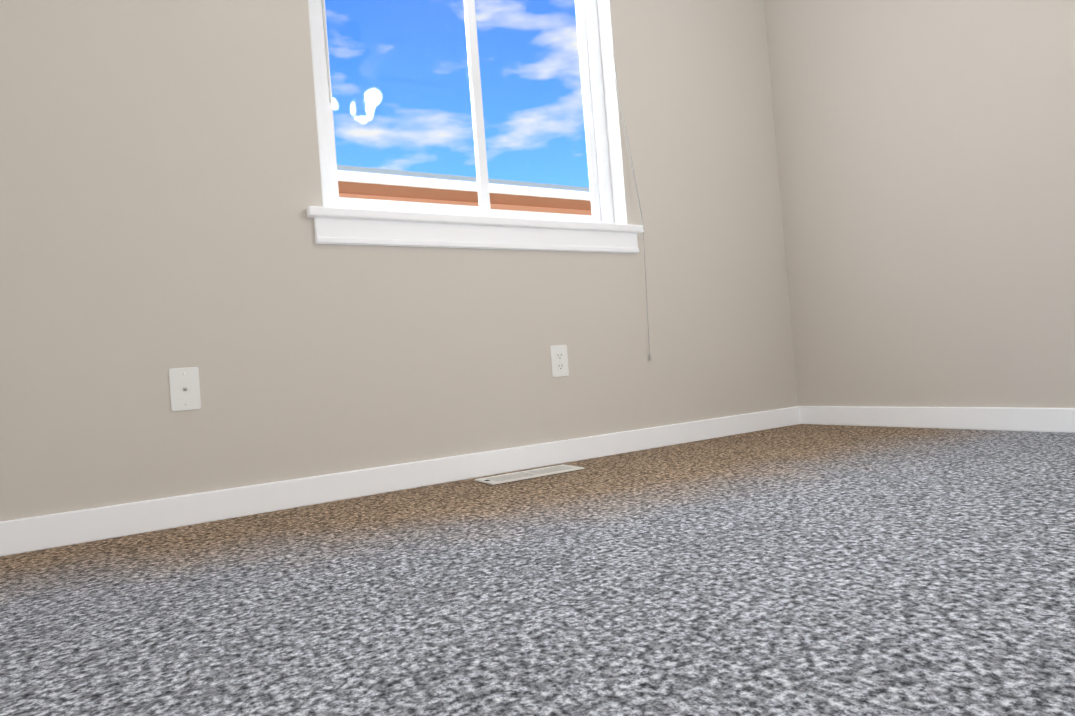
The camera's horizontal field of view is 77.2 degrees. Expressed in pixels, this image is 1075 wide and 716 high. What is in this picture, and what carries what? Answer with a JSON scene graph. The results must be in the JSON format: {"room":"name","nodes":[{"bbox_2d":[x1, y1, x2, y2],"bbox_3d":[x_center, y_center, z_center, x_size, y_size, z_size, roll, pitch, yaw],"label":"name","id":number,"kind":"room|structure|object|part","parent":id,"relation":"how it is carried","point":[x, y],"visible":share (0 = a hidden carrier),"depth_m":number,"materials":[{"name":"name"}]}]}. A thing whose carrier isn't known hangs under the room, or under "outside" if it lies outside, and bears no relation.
{"room":"empty bedroom","nodes":[
{"label":"empty bedroom","id":0,"kind":"room"},
{"bbox_2d":[0,0,797,521],"bbox_3d":[-0.213,-0.819,2.425,3.060,2.440,0.140,-4,-1,-31],"label":"wall","id":1,"kind":"structure","parent":0,"point":[160,184],"depth_m":1.99,"materials":[{"name":"beige paint"}]},
{"bbox_2d":[169,367,200,410],"bbox_3d":[-0.958,0.084,1.829,0.072,0.116,0.010,-4,-1,-31],"label":"outlet","id":2,"kind":"object","parent":1,"relation":"attached to","point":[184,388],"visible":1,"depth_m":1.83,"materials":[{"name":"white plastic"}]},
{"bbox_2d":[0,406,799,556],"bbox_3d":[-0.082,0.352,2.338,3.034,0.082,0.013,-4,-1,-31],"label":"baseboard","id":3,"kind":"structure","parent":1,"relation":"attached to","point":[24,535],"depth_m":2.02,"materials":[{"name":"white paint"}]},
{"bbox_2d":[308,0,627,223],"bbox_3d":[-0.212,-1.052,2.405,1.188,1.195,0.077,-4,-1,-31],"label":"liner","id":4,"kind":"object","parent":1,"relation":"attached to","point":[615,155],"visible":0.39,"depth_m":2.70,"materials":[{"name":"white"}]},
{"bbox_2d":[307,206,643,233],"bbox_3d":[-0.158,-0.472,2.380,1.288,0.028,0.118,-4,-1,-31],"label":"window sill","id":5,"kind":"structure","parent":1,"relation":"attached to","point":[345,213],"depth_m":2.26,"materials":[{"name":"white paint"}]},
{"bbox_2d":[309,0,650,360],"bbox_3d":[-0.186,-0.796,2.413,1.272,1.701,0.177,-4,-1,-31],"label":"window","id":6,"kind":"structure","parent":1,"relation":"in","point":[599,113],"depth_m":2.44,"materials":[{"name":"white plastic"}]},
{"bbox_3d":[-0.466,-1.043,2.318,0.584,1.097,0.024,-4,-1,-31],"label":"sliding window sash","id":7,"kind":"part","parent":6,"relation":"part of","materials":[{"name":"clear glass"}]},
{"bbox_3d":[-0.248,-1.058,2.464,1.044,1.033,0.028,-4,-1,-31],"label":"glass","id":8,"kind":"part","parent":6,"relation":"part of","materials":[{"name":"blue"}]},
{"bbox_3d":[-0.248,-1.058,2.463,1.180,1.169,0.058,-4,-1,-31],"label":"vinyl frame","id":9,"kind":"part","parent":6,"relation":"part of","materials":[{"name":"white plastic"}]},
{"bbox_2d":[469,65,472,81],"bbox_3d":[-0.240,-1.027,2.434,0.008,0.060,0.008,-4,-1,-31],"label":"window latch","id":10,"kind":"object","parent":6,"relation":"attached to","point":[471,74],"depth_m":2.43,"materials":[{"name":"white plastic"}]},
{"bbox_3d":[-0.137,-0.421,2.351,1.248,0.078,0.020,-4,-1,-31],"label":"window apron","id":11,"kind":"part","parent":6,"relation":"part of","materials":[{"name":"white wood"}]},
{"bbox_3d":[-0.016,-1.073,2.619,0.548,1.097,0.024,-4,-1,-31],"label":"fixed window sash","id":12,"kind":"part","parent":6,"relation":"part of","materials":[{"name":"clear glass"}]},
{"bbox_3d":[0.345,-0.808,2.661,0.109,1.651,0.052,-4,-1,-31],"label":"blind cord","id":13,"kind":"part","parent":6,"relation":"part of","materials":[{"name":"grey plastic"}]},
{"bbox_2d":[550,345,568,376],"bbox_3d":[0.081,0.011,2.462,0.072,0.116,0.007,-4,-1,-31],"label":"outlet","id":14,"kind":"object","parent":1,"relation":"attached to","point":[554,349],"depth_m":2.46,"materials":[{"name":"white plastic"}]},
{"bbox_2d":[0,424,1074,715],"bbox_3d":[0.772,0.351,0.931,3.340,0.100,3.580,-4,-1,-31],"label":"floor","id":15,"kind":"structure","parent":0,"point":[828,570],"depth_m":1.03,"materials":[{"name":"carpet"}]},
{"bbox_2d":[475,464,584,484],"bbox_3d":[-0.023,0.382,2.210,0.345,0.008,0.128,-4,-1,-31],"label":"floor air vent","id":16,"kind":"object","parent":15,"relation":"on","point":[524,475],"visible":1,"depth_m":2.19,"materials":[{"name":"white metal"}]},
{"bbox_2d":[764,0,1074,407],"bbox_3d":[2.039,-1.006,1.783,0.140,2.440,3.580,-4,-1,-31],"label":"wall","id":17,"kind":"structure","parent":0,"point":[926,157],"depth_m":2.58,"materials":[{"name":"beige paint"}]},
{"bbox_2d":[798,406,1074,432],"bbox_3d":[2.065,0.173,1.722,0.013,0.082,3.300,-4,-1,-31],"label":"baseboard","id":18,"kind":"structure","parent":17,"relation":"attached to","point":[1061,420],"depth_m":2.55,"materials":[{"name":"white paint"}]},
{"label":"outside","id":19,"kind":"structure","parent":0,"visible":0},
{"bbox_3d":[-6.572,1.868,19.888,50.000,0.100,36.540,-4,-1,-31],"label":"yard","id":20,"kind":"structure","parent":19,"visible":0},
{"bbox_2d":[337,165,589,191],"bbox_3d":[1.511,-1.682,4.257,24.000,5.158,20.000,-4,-1,-31],"label":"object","id":21,"kind":"structure","parent":20,"relation":"on","point":[399,172],"depth_m":9.22,"materials":[{"name":"grey"}]},
{"bbox_3d":[-0.248,-1.612,2.402,1.172,0.065,0.032,-4,-1,-31],"label":"blind headrail","id":22,"kind":"object","parent":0,"visible":0},
{"bbox_2d":[321,0,331,102],"bbox_3d":[-0.675,-1.178,2.094,0.013,0.776,0.007,-4,-1,-9],"label":"blind wand","id":23,"kind":"object","parent":22,"relation":"hanging from","point":[326,51],"visible":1,"depth_m":2.09,"materials":[{"name":"white plastic"}]},
{"bbox_3d":[-1.052,-0.210,10.569,22.000,2.850,6.000,-4,-1,-31],"label":"house","id":24,"kind":"object","parent":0,"visible":0},
{"bbox_2d":[338,181,590,209],"bbox_3d":[0.487,-1.802,7.858,22.000,0.034,0.400,-4,-1,-31],"label":"soffit","id":25,"kind":"structure","parent":24,"relation":"attached to","point":[443,194],"depth_m":7.02,"materials":[{"name":"brown wood"}]},
{"bbox_2d":[337,170,590,200],"bbox_3d":[0.596,-1.844,7.675,22.000,0.094,0.030,-4,-1,-31],"label":"fascia","id":26,"kind":"object","parent":25,"relation":"attached to","point":[458,185],"depth_m":6.77,"materials":[{"name":"white"}]},
{"bbox_2d":[339,193,591,214],"bbox_3d":[0.390,-1.724,8.027,22.000,0.101,0.022,-4,-1,-31],"label":"frieze","id":27,"kind":"object","parent":24,"relation":"attached to","point":[527,208],"depth_m":7.38,"materials":[{"name":"brown wood"}]}
]}

